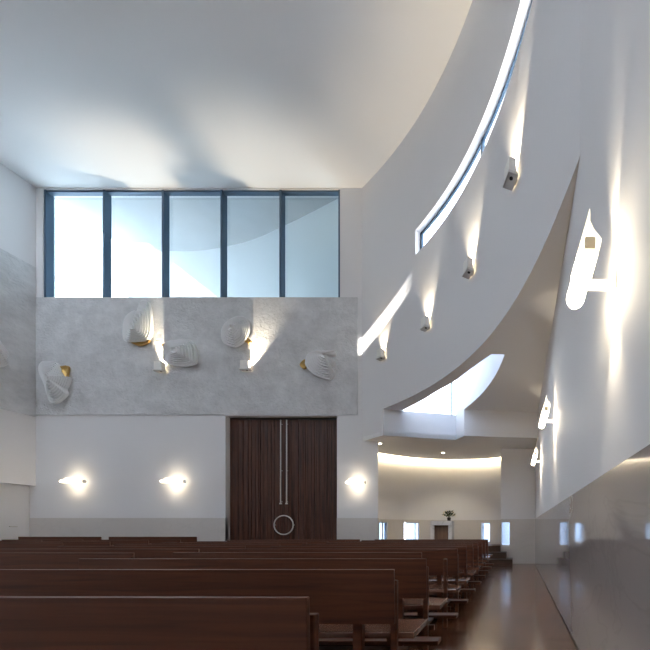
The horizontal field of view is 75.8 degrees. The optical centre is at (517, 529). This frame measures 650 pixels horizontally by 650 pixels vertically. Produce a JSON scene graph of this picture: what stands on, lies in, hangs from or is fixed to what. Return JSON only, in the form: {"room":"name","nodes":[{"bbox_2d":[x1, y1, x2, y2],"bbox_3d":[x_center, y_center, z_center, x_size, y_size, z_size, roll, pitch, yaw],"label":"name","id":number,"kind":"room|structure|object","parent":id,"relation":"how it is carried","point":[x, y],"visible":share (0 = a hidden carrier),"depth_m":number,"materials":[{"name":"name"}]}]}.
{"room":"church interior","nodes":[
{"label":"church interior","id":0,"kind":"room"},
{"bbox_2d":[0,163,35,486],"bbox_3d":[-14.680,-4.595,2.330,0.500,11.390,16.660,0,0,0],"label":"wall","id":1,"kind":"structure","parent":0,"point":[17,196],"depth_m":10.24,"materials":[{"name":"white paint"}]},
{"bbox_2d":[0,341,8,367],"bbox_3d":[-14.276,-4.864,9.734,0.248,0.805,0.524,0,0,0],"label":"wall sculpture","id":2,"kind":"object","parent":1,"relation":"attached to","point":[4,353],"visible":1,"depth_m":9.85,"materials":[{"name":"paint"}]},
{"bbox_2d":[0,484,29,540],"bbox_3d":[-14.642,-0.095,9.130,0.177,2.390,3.060,0,0,0],"label":"door","id":3,"kind":"structure","parent":1,"relation":"in","point":[14,500],"depth_m":10.34,"materials":[{"name":"white paint"}]},
{"bbox_2d":[0,248,35,416],"bbox_3d":[-14.440,-5.610,2.315,0.080,4.460,16.630,0,0,0],"label":"wall panel","id":4,"kind":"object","parent":1,"relation":"attached to","point":[17,276],"depth_m":10.26,"materials":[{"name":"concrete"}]},
{"bbox_2d":[55,198,337,250],"bbox_3d":[-9.775,-10.340,11.963,9.150,0.200,2.206,0,0,0],"label":"ceiling","id":5,"kind":"structure","parent":0,"point":[136,222],"depth_m":11.70,"materials":[{"name":"paint"}]},
{"bbox_2d":[29,188,377,540],"bbox_3d":[-9.460,-4.595,10.800,10.540,11.390,0.280,0,0,0],"label":"wall","id":6,"kind":"structure","parent":0,"point":[123,460],"depth_m":10.66,"materials":[{"name":"white paint"}]},
{"bbox_2d":[38,361,71,403],"bbox_3d":[-13.731,-4.376,10.501,0.887,1.248,0.257,0,0,0],"label":"wall sculpture","id":7,"kind":"object","parent":6,"relation":"attached to","point":[56,380],"visible":1,"depth_m":10.50,"materials":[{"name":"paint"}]},
{"bbox_2d":[59,477,86,482],"bbox_3d":[-13.169,-1.482,10.565,0.729,0.190,0.190,0,0,0],"label":"sconce","id":8,"kind":"object","parent":6,"relation":"attached to","point":[66,479],"visible":1,"depth_m":10.50,"materials":[{"name":"white glass"}]},
{"bbox_2d":[122,300,152,345],"bbox_3d":[-11.273,-6.139,10.504,0.836,1.336,0.252,0,0,0],"label":"wall sculpture","id":9,"kind":"object","parent":6,"relation":"attached to","point":[137,328],"visible":1,"depth_m":10.49,"materials":[{"name":"paint"}]},
{"bbox_2d":[152,361,166,372],"bbox_3d":[-10.600,-4.823,10.543,0.288,0.286,0.175,0,0,0],"label":"sconce","id":10,"kind":"object","parent":6,"relation":"attached to","point":[159,366],"visible":1,"depth_m":10.47,"materials":[{"name":"grey metal"}]},
{"bbox_2d":[152,369,166,372],"bbox_3d":[-10.600,-4.708,10.527,0.287,0.040,0.145,0,0,0],"label":"wall lamp","id":11,"kind":"object","parent":10,"relation":"on","point":[156,370],"depth_m":10.51,"materials":[{"name":"metal"}]},
{"bbox_2d":[160,477,186,482],"bbox_3d":[-10.205,-1.482,10.565,0.729,0.190,0.190,0,0,0],"label":"sconce","id":12,"kind":"object","parent":6,"relation":"attached to","point":[166,479],"visible":1,"depth_m":10.50,"materials":[{"name":"white glass"}]},
{"bbox_2d":[162,339,197,366],"bbox_3d":[-10.045,-5.252,10.504,1.042,0.793,0.252,0,0,0],"label":"wall sculpture","id":13,"kind":"object","parent":6,"relation":"attached to","point":[178,352],"visible":1,"depth_m":10.49,"materials":[{"name":"paint"}]},
{"bbox_2d":[44,190,339,296],"bbox_3d":[-9.775,-8.580,10.770,8.890,3.260,0.180,0,0,0],"label":"window","id":14,"kind":"structure","parent":6,"relation":"in","point":[49,195],"depth_m":10.71,"materials":[{"name":"metal"}]},
{"bbox_2d":[36,297,357,414],"bbox_3d":[-9.610,-5.195,10.670,9.640,3.510,0.080,0,0,0],"label":"wall panel","id":15,"kind":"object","parent":6,"relation":"attached to","point":[110,375],"depth_m":10.63,"materials":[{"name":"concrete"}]},
{"bbox_2d":[29,518,378,540],"bbox_3d":[-9.410,0.370,10.704,10.440,1.460,0.112,0,0,0],"label":"wainscoting","id":16,"kind":"structure","parent":6,"relation":"attached to","point":[204,529],"depth_m":10.65,"materials":[{"name":"stone"}]},
{"bbox_2d":[221,316,251,347],"bbox_3d":[-8.349,-5.870,10.502,0.859,0.902,0.255,0,0,0],"label":"wall sculpture","id":17,"kind":"object","parent":6,"relation":"attached to","point":[235,332],"visible":1,"depth_m":10.49,"materials":[{"name":"paint"}]},
{"bbox_2d":[239,360,251,371],"bbox_3d":[-8.062,-4.853,10.543,0.288,0.286,0.175,0,0,0],"label":"sconce","id":18,"kind":"object","parent":6,"relation":"attached to","point":[245,365],"visible":1,"depth_m":10.47,"materials":[{"name":"grey metal"}]},
{"bbox_2d":[239,368,251,371],"bbox_3d":[-8.062,-4.737,10.527,0.287,0.040,0.145,0,0,0],"label":"wall lamp","id":19,"kind":"object","parent":18,"relation":"on","point":[242,369],"depth_m":10.51,"materials":[{"name":"metal"}]},
{"bbox_2d":[230,418,336,539],"bbox_3d":[-7.090,-1.155,10.842,3.340,4.510,0.196,0,0,0],"label":"door","id":20,"kind":"structure","parent":6,"relation":"in","point":[283,471],"depth_m":10.82,"materials":[{"name":"brown wood"}]},
{"bbox_2d":[300,350,335,379],"bbox_3d":[-5.946,-4.877,10.501,1.072,0.855,0.257,0,0,0],"label":"wall sculpture","id":21,"kind":"object","parent":6,"relation":"attached to","point":[319,363],"visible":1,"depth_m":10.49,"materials":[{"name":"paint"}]},
{"bbox_2d":[345,478,365,483],"bbox_3d":[-4.804,-1.452,10.565,0.583,0.190,0.190,0,0,0],"label":"sconce","id":22,"kind":"object","parent":6,"relation":"attached to","point":[350,480],"visible":1,"depth_m":10.50,"materials":[{"name":"white glass"}]},
{"bbox_2d":[128,199,337,296],"bbox_3d":[-9.781,-7.520,12.428,9.177,5.640,0.885,0,0,13],"label":"wall","id":23,"kind":"structure","parent":0,"point":[311,240],"depth_m":12.42,"materials":[{"name":"white paint"}]},
{"bbox_2d":[0,0,505,187],"bbox_3d":[-6.765,-10.390,2.180,15.930,0.300,16.960,0,0,0],"label":"ceiling","id":24,"kind":"structure","parent":0,"point":[94,93],"depth_m":8.20,"materials":[{"name":"white paint"}]},
{"bbox_2d":[384,409,455,440],"bbox_3d":[-2.829,-3.030,10.318,2.028,0.740,0.120,0,0,-14],"label":"wall","id":25,"kind":"structure","parent":0,"point":[398,421],"depth_m":10.26,"materials":[{"name":"white paint"}]},
{"bbox_2d":[378,453,500,538],"bbox_3d":[-3.399,-1.130,12.738,6.247,4.460,2.270,0,0,-6],"label":"wall","id":26,"kind":"structure","parent":0,"point":[409,488],"depth_m":13.46,"materials":[{"name":"white paint"}]},
{"bbox_2d":[379,522,385,538],"bbox_3d":[-4.895,0.098,12.678,0.040,0.765,0.480,0,0,41],"label":"window","id":27,"kind":"structure","parent":26,"relation":"attached to","point":[382,525],"depth_m":12.71,"materials":[{"name":"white glass"}]},
{"bbox_2d":[406,522,418,538],"bbox_3d":[-3.960,0.098,13.432,0.520,0.765,0.040,0,0,-29],"label":"window","id":28,"kind":"structure","parent":26,"relation":"attached to","point":[412,528],"depth_m":13.42,"materials":[{"name":"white glass"}]},
{"bbox_2d":[379,519,500,544],"bbox_3d":[-3.389,0.360,12.591,5.890,1.480,1.973,0,0,-6],"label":"niche","id":29,"kind":"object","parent":26,"relation":"attached to","point":[463,529],"visible":0.35,"depth_m":13.41,"materials":[{"name":"paint"}]},
{"bbox_2d":[483,523,489,542],"bbox_3d":[-1.224,0.098,13.676,0.380,0.765,0.040,0,0,19],"label":"window","id":30,"kind":"structure","parent":26,"relation":"attached to","point":[486,526],"depth_m":13.67,"materials":[{"name":"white glass"}]},
{"bbox_2d":[319,564,577,649],"bbox_3d":[-7.000,1.160,3.800,16.000,0.120,21.600,0,0,0],"label":"floor","id":31,"kind":"structure","parent":0,"point":[512,607],"depth_m":4.42,"materials":[{"name":"brown wood"}]},
{"bbox_2d":[0,541,41,542],"bbox_3d":[-12.335,0.675,8.530,2.370,0.850,0.760,0,0,0],"label":"pew","id":32,"kind":"object","parent":31,"relation":"on","point":[0,541],"visible":0.03,"depth_m":8.45,"materials":[{"name":"brown wood"}]},
{"bbox_2d":[0,543,62,548],"bbox_3d":[-9.795,0.675,6.930,2.370,0.850,0.760,0,0,0],"label":"pew","id":33,"kind":"object","parent":31,"relation":"on","point":[2,545],"visible":0.02,"depth_m":6.85,"materials":[{"name":"brown wood"}]},
{"bbox_2d":[2,540,82,541],"bbox_3d":[-12.335,0.675,9.330,2.370,0.850,0.760,0,0,0],"label":"pew","id":34,"kind":"object","parent":31,"relation":"on","point":[2,540],"visible":0.02,"depth_m":9.25,"materials":[{"name":"brown wood"}]},
{"bbox_2d":[18,537,101,540],"bbox_3d":[-13.035,0.645,10.350,2.550,0.910,0.460,0,0,0],"label":"pew","id":35,"kind":"object","parent":31,"relation":"on","point":[19,538],"visible":0.02,"depth_m":10.12,"materials":[{"name":"brown wood"}]},
{"bbox_2d":[12,542,113,545],"bbox_3d":[-9.795,0.675,7.730,2.370,0.850,0.760,0,0,0],"label":"pew","id":36,"kind":"object","parent":31,"relation":"on","point":[64,543],"visible":0.08,"depth_m":7.65,"materials":[{"name":"brown wood"}]},
{"bbox_2d":[0,553,134,568],"bbox_3d":[-5.635,0.675,3.980,3.170,0.850,0.760,0,0,0],"label":"pew","id":37,"kind":"object","parent":31,"relation":"on","point":[7,560],"visible":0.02,"depth_m":3.90,"materials":[{"name":"brown wood"}]},
{"bbox_2d":[0,549,199,558],"bbox_3d":[-5.635,0.675,4.780,3.170,0.850,0.760,0,0,0],"label":"pew","id":38,"kind":"object","parent":31,"relation":"on","point":[139,553],"visible":0.02,"depth_m":4.70,"materials":[{"name":"brown wood"}]},
{"bbox_2d":[60,541,148,545],"bbox_3d":[-9.795,0.675,8.530,2.370,0.850,0.760,0,0,0],"label":"pew","id":39,"kind":"object","parent":31,"relation":"on","point":[114,543],"visible":0.09,"depth_m":8.45,"materials":[{"name":"brown wood"}]},
{"bbox_2d":[99,540,182,543],"bbox_3d":[-9.795,0.675,9.330,2.370,0.850,0.760,0,0,0],"label":"pew","id":40,"kind":"object","parent":31,"relation":"on","point":[150,541],"visible":0.1,"depth_m":9.25,"materials":[{"name":"brown wood"}]},
{"bbox_2d":[57,546,245,551],"bbox_3d":[-5.635,0.675,5.580,3.170,0.850,0.760,0,0,0],"label":"pew","id":41,"kind":"object","parent":31,"relation":"on","point":[202,548],"visible":0.05,"depth_m":5.50,"materials":[{"name":"brown wood"}]},
{"bbox_2d":[109,537,196,542],"bbox_3d":[-10.390,0.645,10.350,2.700,0.910,0.460,0,0,0],"label":"pew","id":42,"kind":"object","parent":31,"relation":"on","point":[183,539],"visible":0.04,"depth_m":10.12,"materials":[{"name":"brown wood"}]},
{"bbox_2d":[0,597,318,649],"bbox_3d":[-2.265,0.675,1.400,3.300,0.850,0.760,0,0,0],"label":"pew","id":43,"kind":"object","parent":31,"relation":"on","point":[26,623],"visible":1,"depth_m":1.32,"materials":[{"name":"brown wood"}]},
{"bbox_2d":[116,544,279,548],"bbox_3d":[-5.635,0.675,6.380,3.170,0.850,0.760,0,0,0],"label":"pew","id":44,"kind":"object","parent":31,"relation":"on","point":[248,546],"visible":0.02,"depth_m":6.30,"materials":[{"name":"brown wood"}]},
{"bbox_2d":[0,569,427,649],"bbox_3d":[-2.265,0.675,2.330,3.300,0.850,0.760,0,0,0],"label":"pew","id":45,"kind":"object","parent":31,"relation":"on","point":[358,605],"visible":0.56,"depth_m":2.25,"materials":[{"name":"brown wood"}]},
{"bbox_2d":[319,646,407,649],"bbox_3d":[-2.300,0.860,2.480,2.990,0.020,0.260,0,0,0],"label":"pew seat","id":46,"kind":"object","parent":45,"relation":"attached to","point":[320,647],"depth_m":2.58,"materials":[{"name":"brown wood"}]},
{"bbox_2d":[161,543,306,545],"bbox_3d":[-5.635,0.675,7.180,3.170,0.850,0.760,0,0,0],"label":"pew","id":47,"kind":"object","parent":31,"relation":"on","point":[281,544],"visible":0.02,"depth_m":7.10,"materials":[{"name":"brown wood"}]},
{"bbox_2d":[197,541,327,543],"bbox_3d":[-5.635,0.675,7.980,3.170,0.850,0.760,0,0,0],"label":"pew","id":48,"kind":"object","parent":31,"relation":"on","point":[307,542],"visible":0.07,"depth_m":7.90,"materials":[{"name":"brown wood"}]},
{"bbox_2d":[78,559,447,649],"bbox_3d":[-2.280,0.675,3.180,3.300,0.850,0.760,0,0,0],"label":"pew","id":49,"kind":"object","parent":31,"relation":"on","point":[412,575],"visible":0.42,"depth_m":3.10,"materials":[{"name":"brown wood"}]},
{"bbox_2d":[404,617,433,623],"bbox_3d":[-2.315,0.860,3.330,2.990,0.020,0.260,0,0,0],"label":"pew seat","id":50,"kind":"object","parent":49,"relation":"attached to","point":[431,619],"depth_m":3.42,"materials":[{"name":"brown wood"}]},
{"bbox_2d":[227,540,345,542],"bbox_3d":[-5.635,0.675,8.780,3.170,0.850,0.760,0,0,0],"label":"pew","id":51,"kind":"object","parent":31,"relation":"on","point":[329,541],"visible":0.05,"depth_m":8.70,"materials":[{"name":"brown wood"}]},
{"bbox_2d":[251,539,359,540],"bbox_3d":[-5.635,0.675,9.580,3.170,0.850,0.760,0,0,0],"label":"pew","id":52,"kind":"object","parent":31,"relation":"on","point":[251,539],"visible":0.06,"depth_m":9.50,"materials":[{"name":"brown wood"}]},
{"bbox_2d":[173,552,460,627],"bbox_3d":[-2.280,0.675,4.030,3.300,0.850,0.760,0,0,0],"label":"pew","id":53,"kind":"object","parent":31,"relation":"on","point":[441,590],"visible":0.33,"depth_m":3.95,"materials":[{"name":"brown wood"}]},
{"bbox_2d":[228,549,469,611],"bbox_3d":[-2.280,0.675,4.780,3.300,0.850,0.760,0,0,0],"label":"pew","id":54,"kind":"object","parent":31,"relation":"on","point":[434,557],"visible":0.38,"depth_m":4.70,"materials":[{"name":"brown wood"}]},
{"bbox_2d":[429,590,459,594],"bbox_3d":[-2.315,0.860,4.930,2.990,0.020,0.260,0,0,0],"label":"pew seat","id":55,"kind":"object","parent":54,"relation":"attached to","point":[459,590],"depth_m":4.80,"materials":[{"name":"brown wood"}]},
{"bbox_2d":[270,546,475,598],"bbox_3d":[-2.280,0.675,5.580,3.300,0.850,0.760,0,0,0],"label":"pew","id":56,"kind":"object","parent":31,"relation":"on","point":[462,553],"visible":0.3,"depth_m":5.50,"materials":[{"name":"brown wood"}]},
{"bbox_2d":[429,582,467,584],"bbox_3d":[-2.315,0.860,5.730,2.990,0.020,0.260,0,0,0],"label":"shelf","id":57,"kind":"object","parent":56,"relation":"attached to","point":[467,582],"depth_m":5.66,"materials":[{"name":"brown wood"}]},
{"bbox_2d":[302,544,480,588],"bbox_3d":[-2.280,0.675,6.380,3.300,0.850,0.760,0,0,0],"label":"pew","id":58,"kind":"object","parent":31,"relation":"on","point":[469,547],"visible":0.21,"depth_m":6.30,"materials":[{"name":"brown wood"}]},
{"bbox_2d":[429,575,473,577],"bbox_3d":[-2.315,0.860,6.530,2.990,0.020,0.260,0,0,0],"label":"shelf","id":59,"kind":"object","parent":58,"relation":"attached to","point":[429,575],"depth_m":6.56,"materials":[{"name":"brown wood"}]},
{"bbox_2d":[326,543,485,584],"bbox_3d":[-2.280,0.675,7.180,3.300,0.850,0.760,0,0,0],"label":"pew","id":60,"kind":"object","parent":31,"relation":"on","point":[475,545],"visible":0.2,"depth_m":7.10,"materials":[{"name":"brown wood"}]},
{"bbox_2d":[345,541,488,578],"bbox_3d":[-2.280,0.675,7.980,3.300,0.850,0.760,0,0,0],"label":"pew","id":61,"kind":"object","parent":31,"relation":"on","point":[481,571],"visible":0.19,"depth_m":7.90,"materials":[{"name":"brown wood"}]},
{"bbox_2d":[361,540,491,574],"bbox_3d":[-2.280,0.675,8.780,3.300,0.850,0.760,0,0,0],"label":"pew","id":62,"kind":"object","parent":31,"relation":"on","point":[483,541],"visible":0.23,"depth_m":8.70,"materials":[{"name":"brown wood"}]},
{"bbox_2d":[375,539,493,569],"bbox_3d":[-2.280,0.675,9.580,3.300,0.850,0.760,0,0,0],"label":"pew","id":63,"kind":"object","parent":31,"relation":"on","point":[486,540],"visible":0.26,"depth_m":9.50,"materials":[{"name":"brown wood"}]},
{"bbox_2d":[467,558,512,565],"bbox_3d":[-2.835,1.000,12.090,5.330,0.200,2.420,0,0,0],"label":"step","id":64,"kind":"structure","parent":31,"relation":"on","point":[508,561],"depth_m":10.88,"materials":[{"name":"brown wood"}]},
{"bbox_2d":[486,551,506,558],"bbox_3d":[-2.935,0.800,12.220,5.130,0.200,2.160,0,0,0],"label":"step","id":65,"kind":"structure","parent":64,"relation":"on","point":[503,554],"depth_m":11.14,"materials":[{"name":"brown wood"}]},
{"bbox_2d":[488,544,500,551],"bbox_3d":[-3.030,0.600,12.350,4.940,0.200,1.900,0,0,0],"label":"step","id":66,"kind":"structure","parent":65,"relation":"on","point":[491,547],"depth_m":11.40,"materials":[{"name":"brown wood"}]},
{"bbox_2d":[430,521,453,538],"bbox_3d":[-2.587,0.096,12.200,0.720,0.808,0.500,0,0,0],"label":"altar","id":67,"kind":"object","parent":66,"relation":"on","point":[438,529],"visible":0.89,"depth_m":12.06,"materials":[{"name":"stone"}]},
{"bbox_2d":[442,510,455,520],"bbox_3d":[-2.371,-0.504,12.188,0.505,0.390,0.445,0,0,-23],"label":"flower bouquet","id":68,"kind":"object","parent":67,"relation":"on","point":[448,515],"visible":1,"depth_m":12.16,"materials":[{"name":"green plant"}]},
{"bbox_2d":[363,431,536,459],"bbox_3d":[-2.792,-2.722,11.762,6.815,0.116,3.484,0,0,0],"label":"ceiling","id":69,"kind":"structure","parent":0,"point":[467,448],"depth_m":11.36,"materials":[{"name":"white paint"}]},
{"bbox_2d":[456,374,466,439],"bbox_3d":[-1.634,-3.980,10.303,0.100,2.640,0.546,0,0,-35],"label":"wall","id":70,"kind":"structure","parent":0,"point":[460,381],"depth_m":10.25,"materials":[{"name":"white paint"}]},
{"bbox_2d":[362,0,579,440],"bbox_3d":[-1.586,-6.475,7.265,1.133,7.630,9.236,0,0,-35],"label":"wall","id":71,"kind":"structure","parent":0,"point":[512,239],"depth_m":6.96,"materials":[{"name":"white paint"}]},
{"bbox_2d":[376,348,384,360],"bbox_3d":[-3.807,-4.877,9.899,0.250,0.258,0.175,0,0,39],"label":"sconce","id":72,"kind":"object","parent":71,"relation":"attached to","point":[380,352],"visible":1,"depth_m":9.85,"materials":[{"name":"grey metal"}]},
{"bbox_2d":[376,355,384,360],"bbox_3d":[-3.816,-4.776,9.887,0.250,0.040,0.145,0,0,39],"label":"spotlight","id":73,"kind":"object","parent":72,"relation":"on","point":[379,357],"depth_m":9.86,"materials":[{"name":"metal"}]},
{"bbox_2d":[420,316,430,331],"bbox_3d":[-2.179,-4.862,8.402,0.175,0.258,0.250,0,0,-43],"label":"sconce","id":74,"kind":"object","parent":71,"relation":"attached to","point":[425,325],"visible":1,"depth_m":8.34,"materials":[{"name":"grey metal"}]},
{"bbox_2d":[420,324,430,331],"bbox_3d":[-2.190,-4.761,8.392,0.145,0.040,0.250,0,0,-43],"label":"tray","id":75,"kind":"object","parent":74,"relation":"on","point":[424,327],"depth_m":8.36,"materials":[{"name":"metal"}]},
{"bbox_2d":[462,256,473,278],"bbox_3d":[-0.941,-5.016,6.817,0.175,0.258,0.250,0,0,-33],"label":"sconce","id":76,"kind":"object","parent":71,"relation":"attached to","point":[468,270],"visible":1,"depth_m":6.75,"materials":[{"name":"grey metal"}]},
{"bbox_2d":[462,266,473,278],"bbox_3d":[-0.954,-4.915,6.809,0.145,0.040,0.250,0,0,-33],"label":"tray","id":77,"kind":"object","parent":76,"relation":"on","point":[468,272],"depth_m":6.77,"materials":[{"name":"metal"}]},
{"bbox_2d":[420,0,531,248],"bbox_3d":[-0.682,-7.210,6.392,0.541,0.620,6.387,0,0,-30],"label":"window","id":78,"kind":"structure","parent":71,"relation":"in","point":[481,146],"depth_m":6.83,"materials":[{"name":"glass"}]},
{"bbox_2d":[503,156,517,190],"bbox_3d":[-0.096,-5.170,5.165,0.175,0.258,0.250,0,0,-22],"label":"sconce","id":79,"kind":"object","parent":71,"relation":"attached to","point":[510,174],"visible":1,"depth_m":5.11,"materials":[{"name":"grey metal"}]},
{"bbox_2d":[503,169,517,190],"bbox_3d":[-0.110,-5.069,5.159,0.145,0.040,0.250,0,0,-22],"label":"wall lamp","id":80,"kind":"object","parent":79,"relation":"on","point":[511,179],"depth_m":5.14,"materials":[{"name":"metal"}]},
{"bbox_2d":[393,235,566,411],"bbox_3d":[-1.618,-3.492,6.798,4.566,0.176,7.103,0,0,0],"label":"ceiling","id":81,"kind":"structure","parent":0,"point":[515,383],"depth_m":7.11,"materials":[{"name":"white paint"}]},
{"bbox_2d":[451,382,452,413],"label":"window","id":82,"kind":"structure","parent":81,"relation":"attached to","point":[452,382],"depth_m":10.50,"materials":[{"name":"clear glass"}]},
{"bbox_2d":[464,354,500,402],"bbox_3d":[-0.767,-4.440,8.533,0.264,1.720,3.408,0,0,-22],"label":"wall","id":83,"kind":"structure","parent":0,"point":[475,378],"depth_m":9.12,"materials":[{"name":"white paint"}]},
{"bbox_2d":[464,409,537,438],"bbox_3d":[-0.434,-3.080,10.235,2.199,0.840,0.120,0,0,-7],"label":"beam","id":84,"kind":"structure","parent":0,"point":[477,423],"depth_m":10.17,"materials":[{"name":"white paint"}]},
{"bbox_2d":[501,449,534,521],"bbox_3d":[0.152,-0.880,11.775,1.425,3.960,0.250,0,0,0],"label":"wall","id":85,"kind":"structure","parent":0,"point":[517,471],"depth_m":11.65,"materials":[{"name":"white paint"}]},
{"bbox_2d":[501,522,509,545],"bbox_3d":[-0.410,0.120,11.770,0.320,0.800,0.040,0,0,0],"label":"window","id":86,"kind":"structure","parent":85,"relation":"in","point":[505,526],"depth_m":11.76,"materials":[{"name":"white glass"}]},
{"bbox_2d":[501,519,534,563],"bbox_3d":[0.152,0.370,11.662,1.425,1.460,0.050,0,0,0],"label":"baseboard","id":87,"kind":"structure","parent":85,"relation":"attached to","point":[521,549],"depth_m":11.64,"materials":[{"name":"paint"}]},
{"bbox_2d":[535,0,649,518],"bbox_3d":[0.715,-4.595,2.950,0.300,11.390,17.900,0,0,0],"label":"wall","id":88,"kind":"structure","parent":0,"point":[596,382],"depth_m":2.25,"materials":[{"name":"white paint"}]},
{"bbox_2d":[531,447,540,465],"bbox_3d":[0.445,-1.828,8.741,0.240,0.490,0.111,0,0,0],"label":"sconce","id":89,"kind":"object","parent":88,"relation":"attached to","point":[535,454],"visible":1,"depth_m":8.73,"materials":[{"name":"white"}]},
{"bbox_2d":[539,395,554,428],"bbox_3d":[0.441,-1.802,5.432,0.249,0.507,0.115,0,0,0],"label":"sconce","id":90,"kind":"object","parent":88,"relation":"attached to","point":[545,411],"visible":1,"depth_m":5.42,"materials":[{"name":"white metal"}]},
{"bbox_2d":[535,564,578,649],"bbox_3d":[0.582,1.092,2.825,0.066,0.016,17.650,0,0,0],"label":"trim","id":91,"kind":"structure","parent":88,"relation":"attached to","point":[535,564],"depth_m":4.45,"materials":[{"name":"metal"}]},
{"bbox_2d":[566,209,616,308],"bbox_3d":[0.424,-1.583,2.069,0.283,0.576,0.130,0,0,0],"label":"sconce","id":92,"kind":"object","parent":88,"relation":"attached to","point":[582,281],"visible":1,"depth_m":2.05,"materials":[{"name":"white"}]},
{"bbox_2d":[535,444,649,649],"bbox_3d":[0.609,0.370,2.825,0.112,1.460,17.650,0,0,0],"label":"wainscoting","id":93,"kind":"structure","parent":88,"relation":"attached to","point":[592,548],"depth_m":2.28,"materials":[{"name":"stone"}]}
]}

